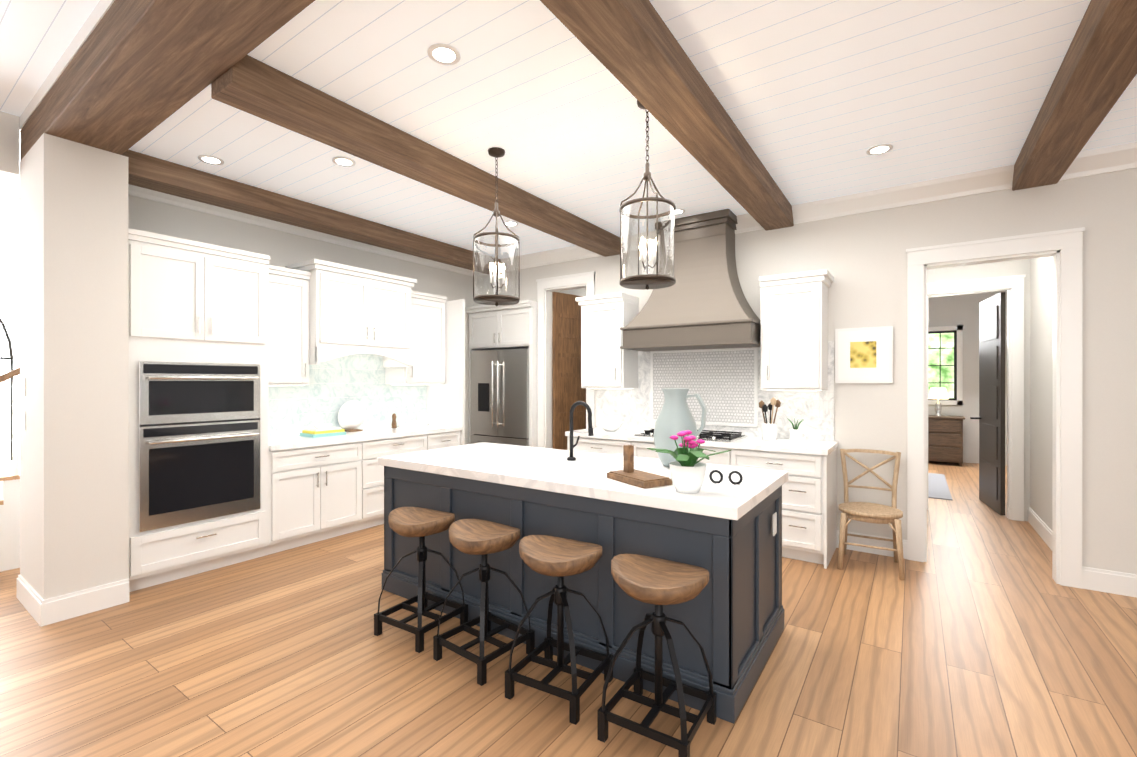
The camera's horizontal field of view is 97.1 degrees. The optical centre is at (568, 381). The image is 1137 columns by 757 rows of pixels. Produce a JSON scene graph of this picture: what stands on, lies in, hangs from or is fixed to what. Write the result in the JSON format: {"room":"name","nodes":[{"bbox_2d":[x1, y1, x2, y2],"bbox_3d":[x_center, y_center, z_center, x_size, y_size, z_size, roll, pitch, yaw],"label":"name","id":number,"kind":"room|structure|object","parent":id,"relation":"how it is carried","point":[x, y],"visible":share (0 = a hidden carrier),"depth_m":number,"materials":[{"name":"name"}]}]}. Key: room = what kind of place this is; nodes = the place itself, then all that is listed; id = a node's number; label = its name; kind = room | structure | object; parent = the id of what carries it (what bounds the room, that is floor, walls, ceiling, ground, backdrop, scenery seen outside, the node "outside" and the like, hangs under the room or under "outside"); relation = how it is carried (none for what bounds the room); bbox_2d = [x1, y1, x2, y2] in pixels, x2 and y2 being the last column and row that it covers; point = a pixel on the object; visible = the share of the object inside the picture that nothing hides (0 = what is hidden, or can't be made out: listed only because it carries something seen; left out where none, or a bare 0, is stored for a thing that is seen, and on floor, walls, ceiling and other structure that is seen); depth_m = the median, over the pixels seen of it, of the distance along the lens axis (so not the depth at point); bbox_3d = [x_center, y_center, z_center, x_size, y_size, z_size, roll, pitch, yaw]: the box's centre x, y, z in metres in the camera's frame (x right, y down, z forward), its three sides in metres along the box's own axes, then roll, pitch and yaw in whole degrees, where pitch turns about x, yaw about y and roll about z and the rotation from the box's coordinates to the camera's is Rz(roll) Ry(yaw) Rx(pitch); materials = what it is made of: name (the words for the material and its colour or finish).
{"room":"kitchen","nodes":[
{"label":"kitchen","id":0,"kind":"room"},
{"bbox_2d":[0,195,19,216],"bbox_3d":[-7.016,-0.317,4.641,0.100,3.520,7.600,0,0,34],"label":"wall","id":1,"kind":"structure","parent":0,"point":[9,205],"depth_m":5.63,"materials":[{"name":"white paint"}]},
{"bbox_2d":[0,214,19,460],"bbox_3d":[-6.629,-0.357,5.043,0.063,3.000,5.700,0,0,34],"label":"window","id":2,"kind":"structure","parent":1,"relation":"in","point":[9,293],"depth_m":5.60,"materials":[{"name":"white"}]},
{"bbox_2d":[0,135,19,197],"bbox_3d":[-6.037,-2.117,4.210,3.000,0.080,8.000,0,0,34],"label":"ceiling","id":3,"kind":"structure","parent":0,"point":[9,186],"depth_m":5.32,"materials":[{"name":"white paint"}]},
{"bbox_2d":[0,0,99,116],"bbox_3d":[-1.631,-1.813,-0.855,10.000,0.080,4.640,0,0,34],"label":"ceiling","id":4,"kind":"structure","parent":0,"point":[37,37],"depth_m":2.62,"materials":[{"name":"white wood"}]},
{"bbox_2d":[19,0,114,134],"bbox_3d":[0.114,-1.772,0.979,9.200,0.165,0.360,0,0,34],"label":"trim","id":5,"kind":"structure","parent":0,"point":[96,15],"depth_m":2.67,"materials":[{"name":"white wood"}]},
{"bbox_2d":[20,0,314,160],"bbox_3d":[0.164,-1.581,0.945,9.080,0.213,0.356,0,0,34],"label":"header beam","id":6,"kind":"structure","parent":0,"point":[134,72],"depth_m":2.37,"materials":[{"name":"brown wood"}]},
{"bbox_2d":[0,111,473,444],"bbox_3d":[-3.851,-0.166,3.244,0.140,3.220,8.880,0,0,34],"label":"wall","id":7,"kind":"structure","parent":0,"point":[281,248],"depth_m":4.67,"materials":[{"name":"beige paint"}]},
{"bbox_2d":[269,267,312,385],"bbox_3d":[-2.665,-0.470,4.551,0.370,1.005,0.462,0,0,34],"label":"upper cabinet","id":8,"kind":"object","parent":7,"relation":"attached to","point":[290,353],"depth_m":4.49,"materials":[{"name":"white wood"}]},
{"bbox_2d":[128,184,475,276],"bbox_3d":[-2.375,-1.505,5.219,0.095,0.145,3.750,0,0,34],"label":"crown molding","id":9,"kind":"structure","parent":7,"relation":"attached to","point":[133,190],"depth_m":4.71,"materials":[{"name":"white wood"}]},
{"bbox_2d":[269,354,426,437],"bbox_3d":[-2.351,0.092,5.325,0.012,0.860,2.110,0,0,34],"label":"backsplash","id":10,"kind":"structure","parent":7,"relation":"attached to","point":[330,390],"depth_m":5.28,"materials":[{"name":"white stone"}]},
{"bbox_2d":[289,263,412,354],"bbox_3d":[-2.187,-0.693,5.140,0.490,0.750,1.050,0,0,34],"label":"upper cabinet","id":11,"kind":"object","parent":7,"relation":"attached to","point":[322,311],"depth_m":4.91,"materials":[{"name":"white wood"}]},
{"bbox_2d":[381,291,446,384],"bbox_3d":[-1.774,-0.471,5.848,0.370,1.005,0.584,0,0,34],"label":"upper cabinet","id":12,"kind":"object","parent":7,"relation":"attached to","point":[426,366],"depth_m":5.72,"materials":[{"name":"white wood"}]},
{"bbox_2d":[0,461,1136,756],"bbox_3d":[0.632,1.472,5.090,13.000,0.060,17.000,0,0,34],"label":"floor","id":13,"kind":"structure","parent":0,"point":[980,633],"depth_m":2.49,"materials":[{"name":"brown wood"}]},
{"bbox_2d":[0,367,19,571],"bbox_3d":[-4.544,0.137,4.425,1.120,2.613,2.682,0,0,34],"label":"stairs","id":14,"kind":"structure","parent":13,"relation":"on","point":[9,515],"depth_m":3.87,"materials":[{"name":"white wood"}]},
{"bbox_2d":[20,133,128,599],"bbox_3d":[-3.285,-0.015,3.334,0.690,2.918,0.390,0,0,34],"label":"pillar","id":15,"kind":"structure","parent":13,"relation":"on","point":[74,435],"depth_m":3.13,"materials":[{"name":"beige paint"}]},
{"bbox_2d":[22,411,25,429],"bbox_3d":[-3.558,0.254,3.282,0.080,0.120,0.006,0,0,34],"label":"switch plate","id":16,"kind":"object","parent":15,"relation":"attached to","point":[23,412],"depth_m":3.26,"materials":[{"name":"white plastic"}]},
{"bbox_2d":[22,378,25,395],"bbox_3d":[-3.558,0.034,3.282,0.080,0.120,0.006,0,0,34],"label":"switch plate","id":17,"kind":"object","parent":15,"relation":"attached to","point":[23,379],"depth_m":3.27,"materials":[{"name":"white plastic"}]},
{"bbox_2d":[17,574,44,626],"bbox_3d":[-3.394,1.369,3.163,0.706,0.150,0.016,0,0,34],"label":"baseboard","id":18,"kind":"structure","parent":15,"relation":"attached to","point":[39,608],"depth_m":3.11,"materials":[{"name":"white wood"}]},
{"bbox_2d":[41,578,128,624],"bbox_3d":[-2.990,1.369,3.141,0.016,0.150,0.376,0,0,34],"label":"baseboard","id":19,"kind":"structure","parent":13,"relation":"on","point":[71,605],"depth_m":3.12,"materials":[{"name":"white wood"}]},
{"bbox_2d":[128,232,271,591],"bbox_3d":[-2.953,0.226,3.903,0.628,2.435,0.916,0,0,34],"label":"tall cabinet","id":20,"kind":"object","parent":13,"relation":"on","point":[219,477],"depth_m":3.69,"materials":[{"name":"white wood"}]},
{"bbox_2d":[272,440,363,553],"bbox_3d":[-2.461,1.005,4.628,0.620,0.875,0.835,0,0,34],"label":"base cabinet","id":21,"kind":"object","parent":13,"relation":"on","point":[318,493],"depth_m":4.44,"materials":[{"name":"white wood"}]},
{"bbox_2d":[272,424,463,451],"bbox_3d":[-2.094,0.545,5.149,0.635,0.045,2.110,0,0,34],"label":"countertop","id":22,"kind":"structure","parent":21,"relation":"on","point":[278,443],"depth_m":4.88,"materials":[{"name":"white stone"}]},
{"bbox_2d":[300,423,345,437],"bbox_3d":[-2.379,0.467,4.871,0.240,0.109,0.330,0,0,34],"label":"books","id":23,"kind":"object","parent":22,"relation":"on","point":[323,430],"visible":1,"depth_m":4.79,"materials":[{"name":"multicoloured paper"}]},
{"bbox_2d":[338,400,365,431],"bbox_3d":[-2.264,0.358,5.284,0.120,0.326,0.320,0,0,34],"label":"decorative plate","id":24,"kind":"object","parent":22,"relation":"on","point":[351,415],"visible":1,"depth_m":5.27,"materials":[{"name":"white ceramic"}]},
{"bbox_2d":[392,413,398,427],"bbox_3d":[-1.955,0.439,5.630,0.055,0.165,0.056,0,0,34],"label":"grinder","id":25,"kind":"object","parent":22,"relation":"on","point":[394,425],"depth_m":5.61,"materials":[{"name":"brown wood"}]},
{"bbox_2d":[399,413,402,427],"bbox_3d":[-1.909,0.438,5.695,0.055,0.165,0.056,0,0,34],"label":"grinder","id":26,"kind":"object","parent":22,"relation":"on","point":[400,424],"depth_m":5.68,"materials":[{"name":"white ceramic"}]},
{"bbox_2d":[364,436,431,528],"bbox_3d":[-2.003,1.005,5.293,0.620,0.875,0.900,0,0,34],"label":"base cabinet","id":27,"kind":"object","parent":13,"relation":"on","point":[373,449],"depth_m":4.96,"materials":[{"name":"white wood"}]},
{"bbox_2d":[374,507,467,652],"bbox_3d":[-0.854,1.103,2.927,0.409,0.682,0.391,0,0,34],"label":"stool","id":28,"kind":"object","parent":13,"relation":"on","point":[421,523],"visible":0.98,"depth_m":2.88,"materials":[{"name":"brown wood"}]},
{"bbox_2d":[432,432,463,448],"bbox_3d":[-1.642,1.004,5.819,0.620,0.875,0.495,0,0,34],"label":"base cabinet","id":29,"kind":"object","parent":13,"relation":"on","point":[439,439],"depth_m":5.67,"materials":[{"name":"white wood"}]},
{"bbox_2d":[433,519,534,685],"bbox_3d":[-0.442,1.103,2.643,0.409,0.682,0.397,0,0,34],"label":"stool","id":30,"kind":"object","parent":13,"relation":"on","point":[483,538],"visible":1,"depth_m":2.61,"materials":[{"name":"brown wood"}]},
{"bbox_2d":[471,348,528,445],"bbox_3d":[-0.714,0.506,6.732,0.980,1.830,0.817,0,0,34],"label":"fridge","id":31,"kind":"object","parent":13,"relation":"on","point":[499,396],"visible":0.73,"depth_m":6.42,"materials":[{"name":"grey metal"}]},
{"bbox_2d":[505,535,612,724],"bbox_3d":[-0.038,1.103,2.366,0.410,0.682,0.372,0,0,29],"label":"stool","id":32,"kind":"object","parent":13,"relation":"on","point":[559,558],"visible":1,"depth_m":2.33,"materials":[{"name":"brown wood"}]},
{"bbox_2d":[382,466,783,723],"bbox_3d":[-0.018,1.011,3.215,2.426,0.865,1.002,0,0,34],"label":"kitchen island","id":33,"kind":"object","parent":13,"relation":"on","point":[730,616],"depth_m":2.53,"materials":[{"name":"grey wood"}]},
{"bbox_2d":[378,442,787,521],"bbox_3d":[-0.018,0.551,3.215,2.462,0.055,1.038,0,0,34],"label":"island countertop","id":34,"kind":"structure","parent":33,"relation":"on","point":[531,468],"depth_m":2.86,"materials":[{"name":"white stone"}]},
{"bbox_2d":[567,401,593,460],"bbox_3d":[0.099,0.325,3.320,0.224,0.397,0.153,0,0,34],"label":"faucet","id":35,"kind":"object","parent":34,"relation":"on","point":[590,428],"visible":1,"depth_m":3.32,"materials":[{"name":"black metal"}]},
{"bbox_2d":[607,445,671,488],"bbox_3d":[0.368,0.434,2.639,0.180,0.179,0.320,0,0,-31],"label":"tray","id":36,"kind":"object","parent":34,"relation":"on","point":[629,474],"visible":0.98,"depth_m":2.62,"materials":[{"name":"brown wood"}]},
{"bbox_2d":[654,388,706,466],"bbox_3d":[0.690,0.283,3.109,0.328,0.480,0.270,0,0,34],"label":"jug","id":37,"kind":"object","parent":34,"relation":"on","point":[675,416],"visible":0.69,"depth_m":3.04,"materials":[{"name":"grey ceramic"}]},
{"bbox_2d":[647,430,730,493],"bbox_3d":[0.597,0.380,2.400,0.354,0.287,0.376,0,0,34],"label":"orchid","id":38,"kind":"object","parent":34,"relation":"on","point":[687,471],"visible":1,"depth_m":2.35,"materials":[{"name":"white ceramic"}]},
{"bbox_2d":[709,470,722,483],"bbox_3d":[0.764,0.492,2.597,0.067,0.072,0.041,0,0,8],"label":"napkin ring","id":39,"kind":"object","parent":34,"relation":"on","point":[721,475],"depth_m":2.59,"materials":[{"name":"black metal"}]},
{"bbox_2d":[728,471,742,484],"bbox_3d":[0.855,0.492,2.571,0.067,0.072,0.041,0,0,8],"label":"napkin ring","id":40,"kind":"object","parent":34,"relation":"on","point":[729,477],"depth_m":2.56,"materials":[{"name":"black metal"}]},
{"bbox_2d":[773,512,776,535],"bbox_3d":[1.139,0.787,2.771,0.008,0.115,0.070,0,0,34],"label":"outlet","id":41,"kind":"object","parent":33,"relation":"attached to","point":[774,523],"visible":1,"depth_m":2.76,"materials":[{"name":"white plastic"}]},
{"bbox_2d":[565,435,632,454],"bbox_3d":[0.464,1.005,5.288,0.757,0.875,0.620,0,0,34],"label":"base cabinet","id":42,"kind":"object","parent":13,"relation":"on","point":[605,446],"depth_m":5.02,"materials":[{"name":"white wood"}]},
{"bbox_2d":[597,554,715,756],"bbox_3d":[0.374,1.104,2.083,0.410,0.682,0.385,0,0,34],"label":"stool","id":43,"kind":"object","parent":13,"relation":"on","point":[659,583],"visible":1,"depth_m":2.05,"materials":[{"name":"brown wood"}]},
{"bbox_2d":[633,443,736,465],"bbox_3d":[1.165,1.005,4.807,1.070,0.875,0.620,0,0,34],"label":"base cabinet","id":44,"kind":"object","parent":13,"relation":"on","point":[640,449],"depth_m":4.39,"materials":[{"name":"white wood"}]},
{"bbox_2d":[737,443,837,568],"bbox_3d":[1.859,1.006,4.330,0.738,0.875,0.620,0,0,34],"label":"base cabinet","id":45,"kind":"object","parent":13,"relation":"on","point":[809,510],"depth_m":3.99,"materials":[{"name":"white wood"}]},
{"bbox_2d":[565,427,836,454],"bbox_3d":[1.155,0.545,4.804,2.455,0.045,0.635,0,0,34],"label":"countertop","id":46,"kind":"structure","parent":45,"relation":"on","point":[805,447],"depth_m":4.31,"materials":[{"name":"white stone"}]},
{"bbox_2d":[598,422,622,430],"bbox_3d":[0.446,0.479,5.312,0.270,0.085,0.270,0,0,34],"label":"bowl","id":47,"kind":"object","parent":46,"relation":"on","point":[610,426],"visible":1,"depth_m":5.24,"materials":[{"name":"white ceramic"}]},
{"bbox_2d":[634,429,746,442],"bbox_3d":[1.159,0.499,4.780,0.920,0.046,0.530,0,0,34],"label":"cooktop","id":48,"kind":"object","parent":46,"relation":"in","point":[725,436],"visible":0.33,"depth_m":4.60,"materials":[{"name":"silver metal"}]},
{"bbox_2d":[759,397,780,440],"bbox_3d":[1.790,0.329,4.479,0.184,0.385,0.139,0,0,34],"label":"utensil crock","id":49,"kind":"object","parent":46,"relation":"on","point":[769,431],"visible":1,"depth_m":4.44,"materials":[{"name":"white ceramic"}]},
{"bbox_2d":[787,418,805,442],"bbox_3d":[1.970,0.422,4.340,0.156,0.200,0.132,0,0,34],"label":"potted plant","id":50,"kind":"object","parent":46,"relation":"on","point":[795,434],"visible":1,"depth_m":4.31,"materials":[{"name":"green plant"}]},
{"bbox_2d":[837,449,904,579],"bbox_3d":[2.385,1.005,3.974,0.434,0.880,0.520,0,0,30],"label":"chair","id":51,"kind":"object","parent":13,"relation":"on","point":[868,512],"visible":1,"depth_m":3.94,"materials":[{"name":"brown wood"}]},
{"bbox_2d":[928,473,951,499],"bbox_3d":[4.747,1.435,7.238,1.150,0.012,2.000,0,0,34],"label":"area rug","id":52,"kind":"object","parent":13,"relation":"on","point":[938,488],"visible":0.36,"depth_m":6.78,"materials":[{"name":"grey fabric"}]},
{"bbox_2d":[928,415,964,465],"bbox_3d":[6.495,1.025,8.899,0.810,0.830,0.520,0,0,34],"label":"dresser","id":53,"kind":"object","parent":13,"relation":"on","point":[945,438],"visible":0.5,"depth_m":8.61,"materials":[{"name":"brown wood"}]},
{"bbox_2d":[928,388,948,415],"bbox_3d":[6.527,0.359,8.865,0.300,0.500,0.300,0,0,34],"label":"table lamp","id":54,"kind":"object","parent":53,"relation":"on","point":[937,393],"visible":1,"depth_m":8.80,"materials":[{"name":"white fabric"}]},
{"bbox_2d":[552,288,585,310],"bbox_3d":[0.394,-0.069,7.497,2.320,3.020,0.100,0,0,34],"label":"wall","id":55,"kind":"structure","parent":0,"point":[580,292],"depth_m":7.63,"materials":[{"name":"beige paint"}]},
{"bbox_2d":[129,0,1136,258],"bbox_3d":[3.171,-1.618,6.134,10.000,0.080,11.600,0,0,34],"label":"ceiling","id":56,"kind":"structure","parent":0,"point":[817,98],"depth_m":2.85,"materials":[{"name":"white wood"}]},
{"bbox_2d":[197,155,223,164],"bbox_3d":[-2.537,-1.572,3.565,0.156,0.006,0.156,0,0,34],"label":"recessed light","id":57,"kind":"object","parent":56,"relation":"in","point":[209,159],"visible":0.98,"depth_m":3.56,"materials":[{"name":"white"}]},
{"bbox_2d":[122,149,502,274],"bbox_3d":[-2.013,-1.494,5.031,0.245,0.164,3.846,0,0,34],"label":"beam","id":58,"kind":"structure","parent":56,"relation":"attached to","point":[158,174],"depth_m":4.27,"materials":[{"name":"brown wood"}]},
{"bbox_2d":[332,157,355,166],"bbox_3d":[-1.608,-1.573,3.594,0.156,0.006,0.156,0,0,34],"label":"recessed light","id":59,"kind":"object","parent":56,"relation":"in","point":[344,161],"visible":1,"depth_m":3.59,"materials":[{"name":"white"}]},
{"bbox_2d":[211,55,623,256],"bbox_3d":[-0.584,-1.494,4.031,0.245,0.164,3.876,0,0,34],"label":"beam","id":60,"kind":"structure","parent":56,"relation":"attached to","point":[253,86],"depth_m":3.09,"materials":[{"name":"brown wood"}]},
{"bbox_2d":[427,43,460,65],"bbox_3d":[-0.598,-1.572,2.415,0.156,0.006,0.156,0,0,34],"label":"recessed light","id":61,"kind":"object","parent":56,"relation":"in","point":[443,54],"visible":1,"depth_m":2.42,"materials":[{"name":"white"}]},
{"bbox_2d":[473,147,519,305],"bbox_3d":[-0.492,-1.044,3.434,0.312,1.062,0.312,0,0,34],"label":"pendant light","id":62,"kind":"object","parent":56,"relation":"hanging from","point":[496,299],"visible":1,"depth_m":3.41,"materials":[{"name":"brown metal"}]},
{"bbox_2d":[503,221,518,225],"bbox_3d":[-0.575,-1.573,5.008,0.156,0.006,0.156,0,0,34],"label":"recessed light","id":63,"kind":"object","parent":56,"relation":"in","point":[510,223],"visible":0.94,"depth_m":5.00,"materials":[{"name":"white"}]},
{"bbox_2d":[620,100,675,289],"bbox_3d":[0.442,-1.044,2.817,0.312,1.062,0.312,0,0,34],"label":"pendant light","id":64,"kind":"object","parent":56,"relation":"hanging from","point":[646,281],"visible":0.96,"depth_m":2.79,"materials":[{"name":"clear glass"}]},
{"bbox_2d":[540,0,793,230],"bbox_3d":[0.853,-1.493,3.044,0.245,0.164,3.876,0,0,34],"label":"beam","id":65,"kind":"structure","parent":56,"relation":"attached to","point":[635,49],"depth_m":2.47,"materials":[{"name":"brown wood"}]},
{"bbox_2d":[671,209,684,214],"bbox_3d":[1.001,-1.573,4.653,0.156,0.006,0.156,0,0,34],"label":"recessed light","id":66,"kind":"object","parent":56,"relation":"in","point":[678,211],"visible":0.73,"depth_m":4.65,"materials":[{"name":"white"}]},
{"bbox_2d":[866,144,892,154],"bbox_3d":[2.109,-1.572,3.406,0.156,0.006,0.156,0,0,34],"label":"recessed light","id":67,"kind":"object","parent":56,"relation":"in","point":[879,149],"visible":1,"depth_m":3.40,"materials":[{"name":"white"}]},
{"bbox_2d":[1012,0,1136,190],"bbox_3d":[2.291,-1.492,2.056,0.245,0.164,3.876,0,0,34],"label":"beam","id":68,"kind":"structure","parent":56,"relation":"attached to","point":[1095,74],"depth_m":2.47,"materials":[{"name":"brown wood"}]},
{"bbox_2d":[474,168,1136,573],"bbox_3d":[2.192,-0.067,4.551,8.620,3.020,0.120,0,0,34],"label":"wall","id":69,"kind":"structure","parent":0,"point":[862,258],"depth_m":3.97,"materials":[{"name":"beige paint"}]},
{"bbox_2d":[465,300,552,448],"bbox_3d":[-0.745,0.224,6.688,1.094,2.435,0.685,0,0,34],"label":"upper cabinet","id":70,"kind":"object","parent":69,"relation":"attached to","point":[500,327],"visible":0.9,"depth_m":6.36,"materials":[{"name":"white wood"}]},
{"bbox_2d":[536,271,595,448],"bbox_3d":[-0.010,0.089,6.043,0.840,2.705,0.155,0,0,34],"label":"door frame","id":71,"kind":"structure","parent":69,"relation":"attached to","point":[545,286],"depth_m":6.18,"materials":[{"name":"white wood"}]},
{"bbox_2d":[553,292,585,449],"bbox_3d":[0.034,0.156,6.469,0.600,2.550,0.048,0,0,-44],"label":"pantry door","id":72,"kind":"structure","parent":69,"relation":"in","point":[568,391],"depth_m":6.38,"materials":[{"name":"brown wood"}]},
{"bbox_2d":[620,209,760,351],"bbox_3d":[1.188,-0.949,4.820,1.264,1.253,0.570,0,0,34],"label":"range hood","id":73,"kind":"object","parent":69,"relation":"attached to","point":[701,303],"visible":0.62,"depth_m":4.70,"materials":[{"name":"brown"}]},
{"bbox_2d":[575,269,833,390],"bbox_3d":[1.194,-0.417,4.918,2.450,0.991,0.402,0,0,34],"label":"upper cabinet","id":74,"kind":"object","parent":69,"relation":"attached to","point":[794,331],"visible":1,"depth_m":4.34,"materials":[{"name":"white wood"}]},
{"bbox_2d":[596,341,833,441],"bbox_3d":[1.318,0.083,5.062,2.420,0.880,0.024,0,0,34],"label":"backsplash","id":75,"kind":"structure","parent":69,"relation":"attached to","point":[725,384],"depth_m":4.94,"materials":[{"name":"tile"}]},
{"bbox_2d":[472,142,1136,275],"bbox_3d":[2.181,-1.505,4.428,8.500,0.145,0.095,0,0,34],"label":"crown molding","id":76,"kind":"structure","parent":69,"relation":"attached to","point":[1106,160],"depth_m":4.06,"materials":[{"name":"white wood"}]},
{"bbox_2d":[835,326,892,382],"bbox_3d":[2.494,-0.222,4.250,0.420,0.470,0.031,0,0,34],"label":"picture","id":77,"kind":"object","parent":69,"relation":"attached to","point":[864,355],"visible":0.98,"depth_m":4.23,"materials":[{"name":"white paper"}]},
{"bbox_2d":[836,530,906,558],"bbox_3d":[2.537,1.368,4.233,0.530,0.150,0.016,0,0,34],"label":"baseboard","id":78,"kind":"structure","parent":69,"relation":"attached to","point":[851,539],"depth_m":4.22,"materials":[{"name":"white wood"}]},
{"bbox_2d":[906,227,1084,588],"bbox_3d":[3.200,0.186,3.838,1.030,2.515,0.155,0,0,34],"label":"door frame","id":79,"kind":"structure","parent":69,"relation":"attached to","point":[1063,248],"depth_m":3.92,"materials":[{"name":"white wood"}]},
{"bbox_2d":[1082,566,1136,597],"bbox_3d":[4.647,1.369,2.783,2.570,0.150,0.016,0,0,34],"label":"baseboard","id":80,"kind":"structure","parent":69,"relation":"attached to","point":[1114,582],"depth_m":3.43,"materials":[{"name":"white wood"}]},
{"bbox_2d":[927,259,1026,520],"bbox_3d":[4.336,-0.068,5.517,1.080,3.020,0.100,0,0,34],"label":"wall","id":81,"kind":"structure","parent":0,"point":[957,310],"depth_m":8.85,"materials":[{"name":"beige paint"}]},
{"bbox_2d":[928,330,956,400],"bbox_3d":[6.682,-0.291,9.232,0.720,1.260,0.060,0,0,34],"label":"window","id":82,"kind":"structure","parent":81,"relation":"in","point":[942,359],"depth_m":9.14,"materials":[{"name":"white"}]},
{"bbox_2d":[970,292,1004,514],"bbox_3d":[4.794,0.237,5.764,0.244,2.390,0.798,0,0,34],"label":"hall door","id":83,"kind":"structure","parent":81,"relation":"in","point":[991,417],"depth_m":5.61,"materials":[{"name":"grey wood"}]},
{"bbox_2d":[1027,256,1052,529],"bbox_3d":[4.284,-0.067,4.400,0.100,3.020,2.000,0,0,34],"label":"wall","id":84,"kind":"structure","parent":0,"point":[1039,270],"depth_m":4.75,"materials":[{"name":"beige paint"}]},
{"bbox_2d":[1028,507,1051,549],"bbox_3d":[4.208,1.368,4.393,0.016,0.150,1.900,0,0,34],"label":"baseboard","id":85,"kind":"structure","parent":84,"relation":"attached to","point":[1035,521],"depth_m":4.67,"materials":[{"name":"white wood"}]}
]}

